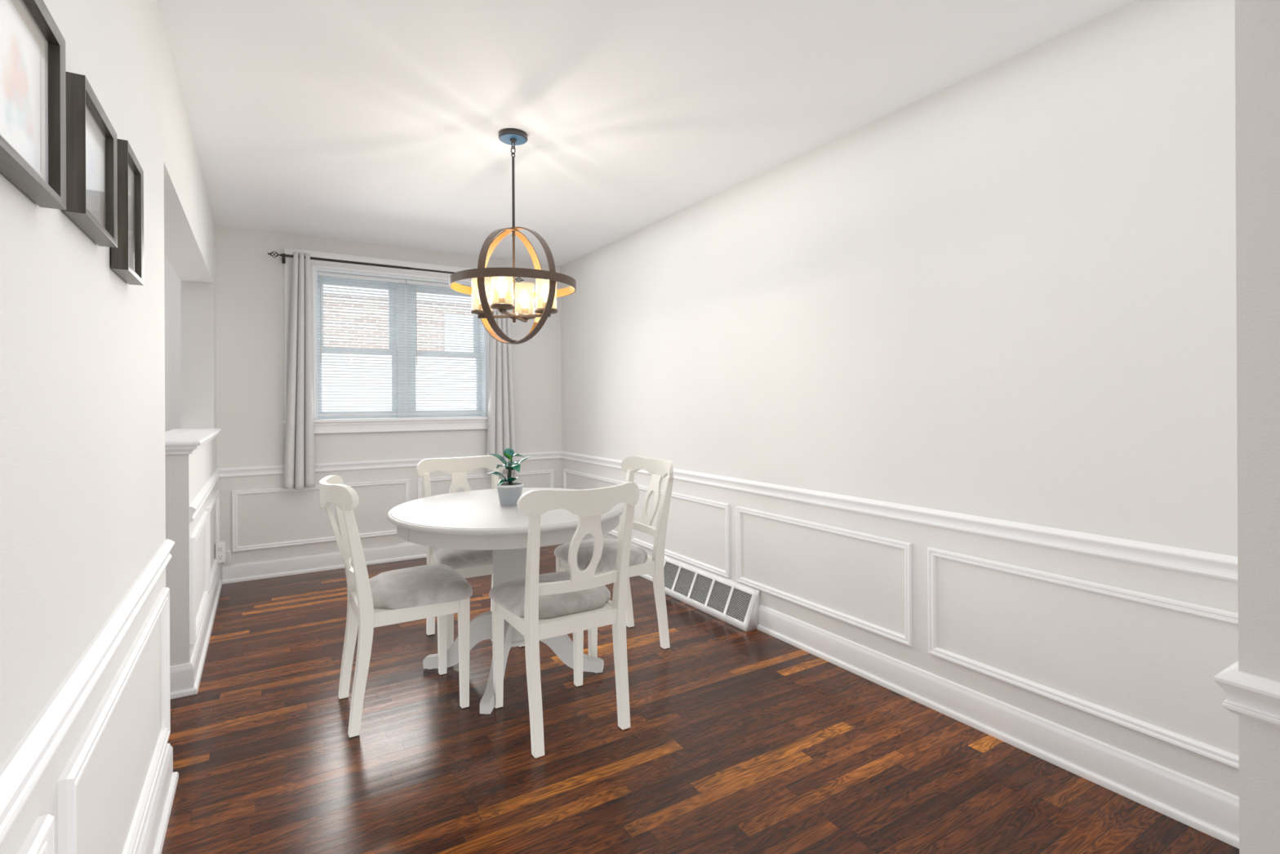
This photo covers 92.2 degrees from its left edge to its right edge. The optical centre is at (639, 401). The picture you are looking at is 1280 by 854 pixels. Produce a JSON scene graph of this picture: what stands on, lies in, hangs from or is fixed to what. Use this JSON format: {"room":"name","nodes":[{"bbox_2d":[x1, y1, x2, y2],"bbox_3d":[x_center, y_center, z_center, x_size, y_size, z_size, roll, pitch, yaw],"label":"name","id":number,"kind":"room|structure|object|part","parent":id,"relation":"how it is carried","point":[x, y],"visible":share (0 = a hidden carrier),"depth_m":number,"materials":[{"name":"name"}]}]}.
{"room":"dining room","nodes":[
{"label":"dining room","id":0,"kind":"room"},
{"bbox_2d":[0,0,217,853],"bbox_3d":[-0.400,0.002,-0.024,0.170,2.438,9.776,0,0,-31],"label":"wall","id":1,"kind":"structure","parent":0,"point":[82,467],"depth_m":1.21,"materials":[{"name":"beige paint"}]},
{"bbox_2d":[0,0,66,209],"bbox_3d":[-0.762,-0.394,0.759,0.028,0.241,0.264,0,0,-31],"label":"framed picture","id":2,"kind":"object","parent":1,"relation":"attached to","point":[33,88],"visible":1,"depth_m":0.80,"materials":[{"name":"grey wood"}]},
{"bbox_2d":[0,0,39,174],"bbox_3d":[-0.760,-0.392,0.751,0.001,0.173,0.188,0,0,-31],"label":"print","id":3,"kind":"object","parent":2,"relation":"attached to","point":[20,52],"depth_m":0.76},
{"bbox_2d":[17,813,54,853],"bbox_3d":[-0.470,0.802,0.277,0.017,0.458,1.368,0,0,-31],"label":"trim","id":4,"kind":"structure","parent":1,"relation":"attached to","point":[40,839],"depth_m":0.83,"materials":[{"name":"white paint"}]},
{"bbox_2d":[0,538,174,844],"bbox_3d":[-0.448,0.469,0.244,0.024,0.070,4.086,0,0,-31],"label":"trim","id":5,"kind":"structure","parent":1,"relation":"attached to","point":[21,771],"depth_m":0.93,"materials":[{"name":"white paint"}]},
{"bbox_2d":[62,71,117,248],"bbox_3d":[-0.955,-0.407,1.076,0.028,0.219,0.250,0,0,-31],"label":"framed picture","id":6,"kind":"object","parent":1,"relation":"attached to","point":[91,162],"visible":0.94,"depth_m":1.06,"materials":[{"name":"grey wood"}]},
{"bbox_2d":[85,120,100,222],"bbox_3d":[-0.954,-0.405,1.067,0.001,0.151,0.174,0,0,-31],"label":"print","id":7,"kind":"object","parent":6,"relation":"attached to","point":[92,143],"depth_m":1.09},
{"bbox_2d":[57,586,170,853],"bbox_3d":[-1.178,0.806,1.434,0.017,0.458,1.156,0,0,-31],"label":"trim","id":8,"kind":"structure","parent":1,"relation":"attached to","point":[68,781],"depth_m":1.37,"materials":[{"name":"white paint"}]},
{"bbox_2d":[111,138,143,285],"bbox_3d":[-1.131,-0.410,1.362,0.028,0.270,0.198,0,0,-31],"label":"framed picture","id":9,"kind":"object","parent":1,"relation":"attached to","point":[126,260],"visible":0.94,"depth_m":1.35,"materials":[{"name":"grey wood"}]},
{"bbox_2d":[128,175,131,266],"bbox_3d":[-1.129,-0.408,1.354,0.001,0.202,0.122,0,0,-31],"label":"print","id":10,"kind":"object","parent":9,"relation":"attached to","point":[129,179],"depth_m":1.39},
{"bbox_2d":[136,742,178,853],"bbox_3d":[-0.522,1.158,0.213,0.198,0.128,4.115,0,0,-31],"label":"baseboard","id":11,"kind":"structure","parent":1,"relation":"attached to","point":[154,830],"depth_m":1.75,"materials":[{"name":"white paint"}]},
{"bbox_2d":[164,427,222,455],"bbox_3d":[-2.390,0.195,3.231,0.258,0.058,1.656,0,0,-31],"label":"trim","id":12,"kind":"structure","parent":1,"relation":"on","point":[177,441],"depth_m":2.80,"materials":[{"name":"white paint"}]},
{"bbox_2d":[169,564,222,698],"bbox_3d":[-2.441,1.168,3.349,0.198,0.128,1.884,0,0,-31],"label":"baseboard","id":13,"kind":"structure","parent":1,"relation":"attached to","point":[184,678],"depth_m":2.77,"materials":[{"name":"white paint"}]},
{"bbox_2d":[190,511,208,644],"bbox_3d":[-2.122,0.812,2.976,0.017,0.458,0.773,0,0,-31],"label":"trim","id":14,"kind":"structure","parent":1,"relation":"attached to","point":[195,621],"depth_m":2.81,"materials":[{"name":"white paint"}]},
{"bbox_2d":[206,489,219,591],"bbox_3d":[-2.600,0.814,3.758,0.017,0.458,0.860,0,0,-31],"label":"trim","id":15,"kind":"structure","parent":1,"relation":"attached to","point":[215,498],"depth_m":3.72,"materials":[{"name":"white paint"}]},
{"bbox_2d":[164,225,561,580],"bbox_3d":[-3.077,0.017,4.197,5.730,2.438,0.220,0,0,-31],"label":"wall","id":16,"kind":"structure","parent":0,"point":[251,286],"depth_m":4.39,"materials":[{"name":"beige paint"}]},
{"bbox_2d":[214,541,225,563],"bbox_3d":[-2.710,0.968,3.973,0.052,0.132,0.058,0,0,-43],"label":"outlet box","id":17,"kind":"object","parent":16,"relation":"attached to","point":[220,546],"visible":0.88,"depth_m":3.95,"materials":[{"name":"white plastic"}]},
{"bbox_2d":[217,546,222,551],"bbox_3d":[-2.692,0.942,3.954,0.028,0.032,0.003,0,0,-43],"label":"socket","id":18,"kind":"object","parent":17,"relation":"attached to","point":[220,548],"depth_m":3.95,"materials":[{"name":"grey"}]},
{"bbox_2d":[217,554,222,559],"bbox_3d":[-2.691,0.994,3.954,0.028,0.032,0.003,0,0,-43],"label":"socket","id":19,"kind":"object","parent":17,"relation":"attached to","point":[220,556],"depth_m":3.95,"materials":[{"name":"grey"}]},
{"bbox_2d":[223,550,231,564],"bbox_3d":[-2.815,1.060,4.203,0.042,0.092,0.036,0,0,-31],"label":"cable box","id":20,"kind":"object","parent":16,"relation":"attached to","point":[228,553],"visible":0.82,"depth_m":4.19,"materials":[{"name":"white plastic"}]},
{"bbox_2d":[231,479,409,551],"bbox_3d":[-2.303,0.817,4.530,1.163,0.421,0.015,0,0,-31],"label":"trim","id":21,"kind":"structure","parent":16,"relation":"attached to","point":[235,548],"depth_m":4.40,"materials":[{"name":"white paint"}]},
{"bbox_2d":[222,542,426,583],"bbox_3d":[-1.766,1.165,4.850,2.520,0.128,0.028,0,0,-31],"label":"baseboard","id":22,"kind":"structure","parent":16,"relation":"attached to","point":[300,564],"depth_m":4.46,"materials":[{"name":"white paint"}]},
{"bbox_2d":[267,251,524,285],"bbox_3d":[-1.798,-1.023,4.779,1.866,0.070,0.088,0,0,-31],"label":"curtain rod","id":23,"kind":"object","parent":16,"relation":"attached to","point":[283,255],"visible":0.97,"depth_m":4.60,"materials":[{"name":"black metal"}]},
{"bbox_2d":[283,252,315,489],"bbox_3d":[-2.420,-0.221,4.370,0.201,1.674,0.090,0,0,-29],"label":"curtain","id":24,"kind":"object","parent":23,"relation":"hanging from","point":[299,459],"visible":1,"depth_m":4.36,"materials":[{"name":"grey fabric"}]},
{"bbox_2d":[485,276,516,475],"bbox_3d":[-1.160,-0.227,5.140,0.234,1.674,0.090,0,0,-36],"label":"curtain","id":25,"kind":"object","parent":23,"relation":"hanging from","point":[500,417],"visible":0.72,"depth_m":5.12,"materials":[{"name":"grey fabric"}]},
{"bbox_2d":[283,248,510,433],"bbox_3d":[-1.867,-0.436,4.901,1.685,1.328,0.245,0,0,-31],"label":"window","id":26,"kind":"structure","parent":16,"relation":"in","point":[337,424],"depth_m":4.88,"materials":[{"name":"white paint"}]},
{"bbox_3d":[-2.210,-0.668,4.808,0.570,0.589,0.030,0,0,-31],"label":"sash","id":27,"kind":"part","parent":26,"relation":"part of","materials":[{"name":"white plastic"}]},
{"bbox_3d":[-2.190,-0.145,4.781,0.570,0.541,0.030,0,0,-31],"label":"sash","id":28,"kind":"part","parent":26,"relation":"part of","materials":[{"name":"white plastic"}]},
{"bbox_2d":[317,271,405,416],"bbox_3d":[-2.113,-0.429,4.703,0.621,1.065,0.051,0,0,-31],"label":"blind","id":29,"kind":"object","parent":26,"relation":"attached to","point":[321,274],"visible":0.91,"depth_m":4.70,"materials":[{"name":"white plastic"}]},
{"bbox_3d":[-2.120,-0.948,4.710,0.621,0.028,0.036,0,0,-31],"label":"head rail","id":30,"kind":"part","parent":29,"relation":"part of","materials":[{"name":"white plastic"}]},
{"bbox_3d":[-2.114,0.097,4.709,0.617,0.012,0.024,0,0,-31],"label":"rail","id":31,"kind":"part","parent":29,"relation":"part of","materials":[{"name":"white plastic"}]},
{"bbox_3d":[-1.845,0.136,4.871,1.685,0.024,0.175,0,0,-31],"label":"sill","id":32,"kind":"part","parent":26,"relation":"part of","materials":[{"name":"white paint"}]},
{"bbox_3d":[-1.878,-0.430,4.920,1.287,1.107,0.201,0,0,-31],"label":"frame","id":33,"kind":"part","parent":26,"relation":"part of","materials":[{"name":"white plastic"}]},
{"bbox_2d":[405,280,484,414],"bbox_3d":[-1.578,-0.432,5.030,0.621,1.065,0.051,0,0,-31],"label":"blind","id":34,"kind":"object","parent":26,"relation":"attached to","point":[411,282],"visible":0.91,"depth_m":5.02,"materials":[{"name":"white plastic"}]},
{"bbox_3d":[-1.585,-0.951,5.037,0.621,0.028,0.036,0,0,-31],"label":"head rail","id":35,"kind":"part","parent":34,"relation":"part of","materials":[{"name":"white plastic"}]},
{"bbox_3d":[-1.579,0.094,5.037,0.617,0.012,0.024,0,0,-31],"label":"rail","id":36,"kind":"part","parent":34,"relation":"part of","materials":[{"name":"white plastic"}]},
{"bbox_3d":[-1.575,-0.418,5.025,0.474,1.032,0.001,0,0,-31],"label":"ladder cord","id":37,"kind":"part","parent":34,"relation":"part of","materials":[{"name":"white plastic"}]},
{"bbox_3d":[-1.630,-0.671,5.163,0.570,0.589,0.030,0,0,-31],"label":"sash","id":38,"kind":"part","parent":26,"relation":"part of","materials":[{"name":"white plastic"}]},
{"bbox_3d":[-1.611,-0.148,5.136,0.570,0.541,0.030,0,0,-31],"label":"sash","id":39,"kind":"part","parent":26,"relation":"part of","materials":[{"name":"white plastic"}]},
{"bbox_2d":[417,469,554,498],"bbox_3d":[-1.260,0.811,5.168,1.162,0.421,0.015,0,0,-31],"label":"trim","id":40,"kind":"structure","parent":16,"relation":"attached to","point":[420,481],"depth_m":5.13,"materials":[{"name":"white paint"}]},
{"bbox_2d":[156,0,1136,266],"bbox_3d":[0.270,-1.270,0.507,7.600,0.100,10.176,0,0,-31],"label":"ceiling","id":41,"kind":"structure","parent":0,"point":[372,122],"depth_m":2.43,"materials":[{"name":"white paint"}]},
{"bbox_2d":[448,128,576,344],"bbox_3d":[-0.574,-0.740,2.799,0.562,0.952,0.562,0,0,-31],"label":"orb chandelier","id":42,"kind":"object","parent":41,"relation":"hanging from","point":[512,136],"visible":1,"depth_m":2.75,"materials":[{"name":"brown metal"}]},
{"bbox_3d":[-0.721,-0.405,2.819,0.104,0.024,0.104,0,0,-31],"label":"shade dish","id":43,"kind":"part","parent":42,"relation":"part of","materials":[{"name":"brown metal"}]},
{"bbox_3d":[-0.664,-0.389,2.811,0.155,0.012,0.016,0,0,8],"label":"arm","id":44,"kind":"part","parent":42,"relation":"part of","materials":[{"name":"brown metal"}]},
{"bbox_2d":[497,297,506,303],"bbox_3d":[-0.592,-0.432,2.650,0.034,0.030,0.034,0,0,-31],"label":"socket","id":45,"kind":"object","parent":42,"relation":"attached to","point":[501,300],"depth_m":2.64,"materials":[{"name":"brown metal"}]},
{"bbox_3d":[-0.592,-0.405,2.650,0.104,0.024,0.104,0,0,-31],"label":"shade dish","id":46,"kind":"part","parent":42,"relation":"part of","materials":[{"name":"brown metal"}]},
{"bbox_3d":[-0.584,-0.389,2.707,0.016,0.012,0.155,0,0,8],"label":"arm","id":47,"kind":"part","parent":42,"relation":"part of","materials":[{"name":"brown metal"}]},
{"bbox_3d":[-0.576,-1.191,2.799,0.119,0.002,0.119,0,0,-28],"label":"canopy plate","id":48,"kind":"part","parent":42,"relation":"part of","materials":[{"name":"blue metal"}]},
{"bbox_3d":[-0.573,-0.577,2.799,0.016,0.400,0.016,0,0,-31],"label":"stem","id":49,"kind":"part","parent":42,"relation":"part of","materials":[{"name":"brown metal"}]},
{"bbox_3d":[-0.575,-0.944,2.799,0.012,0.341,0.012,0,0,-31],"label":"rod","id":50,"kind":"part","parent":42,"relation":"part of","materials":[{"name":"brown metal"}]},
{"bbox_3d":[-0.560,-0.389,2.891,0.016,0.012,0.155,0,0,8],"label":"arm","id":51,"kind":"part","parent":42,"relation":"part of","materials":[{"name":"brown metal"}]},
{"bbox_2d":[520,307,528,313],"bbox_3d":[-0.552,-0.432,2.948,0.034,0.030,0.034,0,0,-31],"label":"socket","id":52,"kind":"object","parent":42,"relation":"attached to","point":[524,310],"depth_m":2.93,"materials":[{"name":"brown metal"}]},
{"bbox_3d":[-0.552,-0.405,2.948,0.104,0.024,0.104,0,0,-31],"label":"shade dish","id":53,"kind":"part","parent":42,"relation":"part of","materials":[{"name":"brown metal"}]},
{"bbox_3d":[-0.480,-0.390,2.787,0.155,0.012,0.016,0,0,8],"label":"arm","id":54,"kind":"part","parent":42,"relation":"part of","materials":[{"name":"brown metal"}]},
{"bbox_3d":[-0.423,-0.406,2.779,0.104,0.024,0.104,0,0,-31],"label":"shade dish","id":55,"kind":"part","parent":42,"relation":"part of","materials":[{"name":"brown metal"}]},
{"bbox_2d":[161,543,1239,853],"bbox_3d":[0.303,1.243,0.472,7.400,0.050,9.896,0,0,-31],"label":"floor","id":56,"kind":"structure","parent":0,"point":[737,740],"depth_m":2.11,"materials":[{"name":"brown wood"}]},
{"bbox_2d":[319,475,472,737],"bbox_3d":[-0.997,0.763,2.508,0.544,0.923,0.479,0,0,-31],"label":"dining chair","id":57,"kind":"object","parent":56,"relation":"on","point":[393,597],"visible":1,"depth_m":2.39,"materials":[{"name":"beige paint"}]},
{"bbox_3d":[-1.183,0.352,2.395,0.111,0.099,0.479,0,0,-31],"label":"rail","id":58,"kind":"part","parent":57,"relation":"part of","materials":[{"name":"beige paint"}]},
{"bbox_3d":[-1.226,0.801,2.578,0.105,0.850,0.051,0,0,-31],"label":"leg","id":59,"kind":"part","parent":57,"relation":"part of","materials":[{"name":"beige paint"}]},
{"bbox_3d":[-1.131,0.662,2.426,0.049,0.040,0.326,0,0,-31],"label":"cross rail","id":60,"kind":"part","parent":57,"relation":"part of","materials":[{"name":"beige paint"}]},
{"bbox_3d":[-1.038,0.800,2.273,0.105,0.850,0.051,0,0,-31],"label":"leg","id":61,"kind":"part","parent":57,"relation":"part of","materials":[{"name":"beige paint"}]},
{"bbox_3d":[-0.957,0.812,2.533,0.392,0.055,0.380,0,0,-31],"label":"seat frame","id":62,"kind":"part","parent":57,"relation":"part of","materials":[{"name":"beige paint"}]},
{"bbox_2d":[368,564,472,608],"bbox_3d":[-0.929,0.747,2.550,0.386,0.078,0.432,0,0,-31],"label":"seat cushion","id":63,"kind":"object","parent":57,"relation":"on","point":[432,585],"depth_m":2.43,"materials":[{"name":"grey fabric"}]},
{"bbox_3d":[-0.893,1.003,2.779,0.040,0.442,0.040,0,0,-31],"label":"leg","id":64,"kind":"part","parent":57,"relation":"part of","materials":[{"name":"beige paint"}]},
{"bbox_3d":[-0.707,1.002,2.477,0.040,0.442,0.040,0,0,-31],"label":"leg","id":65,"kind":"part","parent":57,"relation":"part of","materials":[{"name":"beige paint"}]},
{"bbox_2d":[416,455,524,648],"bbox_3d":[-0.870,0.763,3.195,0.479,0.923,0.544,0,0,-31],"label":"dining chair","id":66,"kind":"object","parent":56,"relation":"on","point":[468,563],"visible":0.43,"depth_m":3.23,"materials":[{"name":"beige paint"}]},
{"bbox_3d":[-1.106,0.800,3.236,0.051,0.850,0.105,0,0,-31],"label":"leg","id":67,"kind":"part","parent":66,"relation":"part of","materials":[{"name":"beige paint"}]},
{"bbox_3d":[-0.900,1.003,2.906,0.040,0.442,0.040,0,0,-31],"label":"leg","id":68,"kind":"part","parent":66,"relation":"part of","materials":[{"name":"beige paint"}]},
{"bbox_3d":[-0.985,0.351,3.379,0.479,0.099,0.111,0,0,-31],"label":"rail","id":69,"kind":"part","parent":66,"relation":"part of","materials":[{"name":"beige paint"}]},
{"bbox_3d":[-0.846,0.812,3.155,0.380,0.055,0.392,0,0,-31],"label":"seat frame","id":70,"kind":"part","parent":66,"relation":"part of","materials":[{"name":"beige paint"}]},
{"bbox_2d":[432,546,493,569],"bbox_3d":[-0.829,0.747,3.127,0.432,0.078,0.386,0,0,-31],"label":"seat cushion","id":71,"kind":"object","parent":66,"relation":"on","point":[458,559],"depth_m":2.95,"materials":[{"name":"grey fabric"}]},
{"bbox_3d":[-0.800,0.799,3.424,0.051,0.850,0.105,0,0,-31],"label":"leg","id":72,"kind":"part","parent":66,"relation":"part of","materials":[{"name":"beige paint"}]},
{"bbox_2d":[386,487,623,714],"bbox_3d":[-0.581,0.844,2.813,1.056,0.757,1.120,0,0,-10],"label":"pedestal dining table","id":73,"kind":"object","parent":56,"relation":"on","point":[476,519],"visible":0.67,"depth_m":2.56,"materials":[{"name":"beige paint"}]},
{"bbox_3d":[-0.821,1.090,2.828,0.344,0.256,0.042,0,0,4],"label":"leg","id":74,"kind":"part","parent":73,"relation":"part of","materials":[{"name":"beige paint"}]},
{"bbox_3d":[-0.595,1.089,2.571,0.042,0.256,0.344,0,0,4],"label":"leg","id":75,"kind":"part","parent":73,"relation":"part of","materials":[{"name":"beige paint"}]},
{"bbox_2d":[488,447,535,506],"bbox_3d":[-0.580,0.338,2.776,0.217,0.256,0.134,0,0,-15],"label":"potted plant","id":76,"kind":"object","parent":73,"relation":"on","point":[508,493],"visible":0.99,"depth_m":2.74,"materials":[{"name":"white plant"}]},
{"bbox_3d":[-0.585,0.329,2.768,0.017,0.107,0.017,0,0,-31],"label":"stem","id":77,"kind":"part","parent":76,"relation":"part of","materials":[{"name":"grey"}]},
{"bbox_3d":[-0.584,0.416,2.769,0.120,0.098,0.120,0,0,-31],"label":"pot","id":78,"kind":"part","parent":76,"relation":"part of","materials":[{"name":"white ceramic"}]},
{"bbox_3d":[-0.338,1.087,2.798,0.344,0.256,0.042,0,0,4],"label":"leg","id":79,"kind":"part","parent":73,"relation":"part of","materials":[{"name":"beige paint"}]},
{"bbox_2d":[488,481,639,758],"bbox_3d":[-0.300,0.760,2.372,0.479,0.923,0.544,0,0,-31],"label":"dining chair","id":80,"kind":"object","parent":56,"relation":"on","point":[575,601],"visible":0.99,"depth_m":2.24,"materials":[{"name":"beige paint"}]},
{"bbox_3d":[-0.570,1.002,2.475,0.040,0.442,0.040,0,0,-31],"label":"leg","id":81,"kind":"part","parent":80,"relation":"part of","materials":[{"name":"beige paint"}]},
{"bbox_3d":[-0.369,0.796,2.143,0.051,0.850,0.105,0,0,-31],"label":"leg","id":82,"kind":"part","parent":80,"relation":"part of","materials":[{"name":"beige paint"}]},
{"bbox_2d":[488,570,610,618],"bbox_3d":[-0.341,0.744,2.439,0.432,0.078,0.386,0,0,-31],"label":"seat cushion","id":83,"kind":"object","parent":80,"relation":"on","point":[509,595],"depth_m":2.31,"materials":[{"name":"grey fabric"}]},
{"bbox_3d":[-0.324,0.809,2.411,0.380,0.055,0.392,0,0,-31],"label":"seat frame","id":84,"kind":"part","parent":80,"relation":"part of","materials":[{"name":"beige paint"}]},
{"bbox_3d":[-0.189,0.347,2.187,0.479,0.099,0.111,0,0,-31],"label":"rail","id":85,"kind":"part","parent":80,"relation":"part of","materials":[{"name":"beige paint"}]},
{"bbox_3d":[-0.267,1.000,2.660,0.040,0.442,0.040,0,0,-31],"label":"leg","id":86,"kind":"part","parent":80,"relation":"part of","materials":[{"name":"beige paint"}]},
{"bbox_3d":[-0.218,0.658,2.238,0.326,0.040,0.049,0,0,-31],"label":"cross rail","id":87,"kind":"part","parent":80,"relation":"part of","materials":[{"name":"beige paint"}]},
{"bbox_3d":[-0.064,0.795,2.330,0.051,0.850,0.105,0,0,-31],"label":"leg","id":88,"kind":"part","parent":80,"relation":"part of","materials":[{"name":"beige paint"}]},
{"bbox_2d":[554,456,673,657],"bbox_3d":[-0.117,0.759,3.117,0.544,0.923,0.479,0,0,-31],"label":"dining chair","id":89,"kind":"object","parent":56,"relation":"on","point":[640,563],"visible":0.76,"depth_m":3.04,"materials":[{"name":"beige paint"}]},
{"bbox_3d":[-0.404,1.001,3.149,0.040,0.442,0.040,0,0,-31],"label":"leg","id":90,"kind":"part","parent":89,"relation":"part of","materials":[{"name":"beige paint"}]},
{"bbox_3d":[-0.218,1.000,2.846,0.040,0.442,0.040,0,0,-31],"label":"leg","id":91,"kind":"part","parent":89,"relation":"part of","materials":[{"name":"beige paint"}]},
{"bbox_2d":[554,537,647,573],"bbox_3d":[-0.184,0.744,3.076,0.386,0.078,0.432,0,0,-31],"label":"seat cushion","id":92,"kind":"object","parent":89,"relation":"on","point":[638,555],"depth_m":2.96,"materials":[{"name":"grey fabric"}]},
{"bbox_3d":[-0.156,0.808,3.093,0.392,0.055,0.380,0,0,-31],"label":"seat frame","id":93,"kind":"part","parent":89,"relation":"part of","materials":[{"name":"beige paint"}]},
{"bbox_3d":[-0.074,0.795,3.353,0.105,0.850,0.051,0,0,-31],"label":"leg","id":94,"kind":"part","parent":89,"relation":"part of","materials":[{"name":"beige paint"}]},
{"bbox_3d":[0.017,0.657,3.199,0.049,0.040,0.326,0,0,-31],"label":"cross rail","id":95,"kind":"part","parent":89,"relation":"part of","materials":[{"name":"beige paint"}]},
{"bbox_3d":[0.066,0.346,3.230,0.111,0.099,0.479,0,0,-31],"label":"rail","id":96,"kind":"part","parent":89,"relation":"part of","materials":[{"name":"beige paint"}]},
{"bbox_3d":[0.113,0.794,3.047,0.105,0.850,0.051,0,0,-31],"label":"leg","id":97,"kind":"part","parent":89,"relation":"part of","materials":[{"name":"beige paint"}]},
{"bbox_2d":[560,0,1239,796],"bbox_3d":[0.596,-0.002,3.540,0.150,2.438,4.735,0,0,-31],"label":"wall","id":98,"kind":"structure","parent":0,"point":[1007,292],"depth_m":2.26,"materials":[{"name":"beige paint"}]},
{"bbox_2d":[563,468,625,536],"bbox_3d":[-0.387,0.802,4.993,0.015,0.424,1.097,0,0,-31],"label":"trim","id":99,"kind":"structure","parent":98,"relation":"attached to","point":[565,471],"depth_m":4.98,"materials":[{"name":"white paint"}]},
{"bbox_2d":[582,537,653,581],"bbox_3d":[-0.274,1.158,4.800,0.028,0.128,1.671,0,0,-31],"label":"baseboard","id":100,"kind":"structure","parent":98,"relation":"attached to","point":[649,576],"depth_m":4.25,"materials":[{"name":"white paint"}]},
{"bbox_2d":[631,484,729,577],"bbox_3d":[0.223,0.799,3.998,0.015,0.424,1.098,0,0,-31],"label":"trim","id":101,"kind":"structure","parent":98,"relation":"attached to","point":[726,573],"depth_m":3.73,"materials":[{"name":"white paint"}]},
{"bbox_2d":[653,555,760,631],"bbox_3d":[0.367,1.115,3.678,0.104,0.205,0.913,0,0,-31],"label":"floor vent","id":102,"kind":"object","parent":98,"relation":"attached to","point":[735,603],"visible":0.87,"depth_m":3.58,"materials":[{"name":"white metal"}]},
{"bbox_3d":[0.187,1.117,3.968,0.067,0.132,0.149,0,0,-31],"label":"louvre panel","id":103,"kind":"part","parent":102,"relation":"part of","materials":[{"name":"grey metal"}]},
{"bbox_3d":[0.276,1.116,3.822,0.067,0.132,0.149,0,0,-31],"label":"louvre panel","id":104,"kind":"part","parent":102,"relation":"part of","materials":[{"name":"grey metal"}]},
{"bbox_3d":[0.365,1.116,3.676,0.067,0.132,0.149,0,0,-31],"label":"louvre panel","id":105,"kind":"part","parent":102,"relation":"part of","materials":[{"name":"grey metal"}]},
{"bbox_3d":[0.455,1.115,3.531,0.067,0.132,0.149,0,0,-31],"label":"louvre panel","id":106,"kind":"part","parent":102,"relation":"part of","materials":[{"name":"grey metal"}]},
{"bbox_3d":[0.544,1.115,3.385,0.067,0.132,0.149,0,0,-31],"label":"louvre panel","id":107,"kind":"part","parent":102,"relation":"part of","materials":[{"name":"grey metal"}]},
{"bbox_2d":[189,450,1237,582],"bbox_3d":[-0.554,0.471,2.837,2.549,0.070,4.731,0,0,-31],"label":"trim","id":108,"kind":"structure","parent":98,"relation":"attached to","point":[1219,566],"depth_m":2.47,"materials":[{"name":"white paint"}]},
{"bbox_2d":[736,506,912,646],"bbox_3d":[0.832,0.795,3.002,0.015,0.424,1.093,0,0,-31],"label":"trim","id":109,"kind":"structure","parent":98,"relation":"attached to","point":[907,639],"depth_m":2.84,"materials":[{"name":"white paint"}]},
{"bbox_2d":[756,604,1239,848],"bbox_3d":[1.199,1.149,2.393,0.028,0.128,2.156,0,0,-31],"label":"baseboard","id":110,"kind":"structure","parent":98,"relation":"attached to","point":[1214,811],"depth_m":2.12,"materials":[{"name":"white paint"}]},
{"bbox_2d":[927,546,1239,768],"bbox_3d":[1.437,0.792,2.013,0.015,0.424,1.078,0,0,-31],"label":"trim","id":111,"kind":"structure","parent":98,"relation":"attached to","point":[1227,757],"depth_m":2.01,"materials":[{"name":"white paint"}]},
{"bbox_2d":[1235,0,1279,853],"bbox_3d":[0.789,-0.004,0.782,2.699,2.438,0.171,0,0,-31],"label":"wall","id":112,"kind":"structure","parent":0,"point":[1257,22],"depth_m":0.96,"materials":[{"name":"beige paint"}]},
{"bbox_2d":[1213,660,1279,728],"bbox_3d":[1.381,0.460,1.157,0.961,0.070,0.194,0,0,-31],"label":"trim","id":113,"kind":"structure","parent":112,"relation":"attached to","point":[1249,695],"depth_m":0.96,"materials":[{"name":"white paint"}]},
{"label":"outside","id":114,"kind":"structure","parent":0,"visible":0},
{"bbox_3d":[-4.173,1.893,8.751,18.000,0.100,8.704,0,0,-31],"label":"floor","id":115,"kind":"structure","parent":114,"visible":0},
{"bbox_2d":[321,284,475,418],"bbox_3d":[-3.507,-0.036,8.605,14.000,3.750,0.460,0,0,-31],"label":"window panes","id":116,"kind":"structure","parent":115,"relation":"on","point":[437,402],"depth_m":8.40,"materials":[{"name":"white"}]},
{"bbox_3d":[-2.277,-0.997,9.097,1.060,0.420,0.010,0,0,-31],"label":"pane","id":117,"kind":"part","parent":116,"relation":"part of","materials":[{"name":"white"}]}
]}

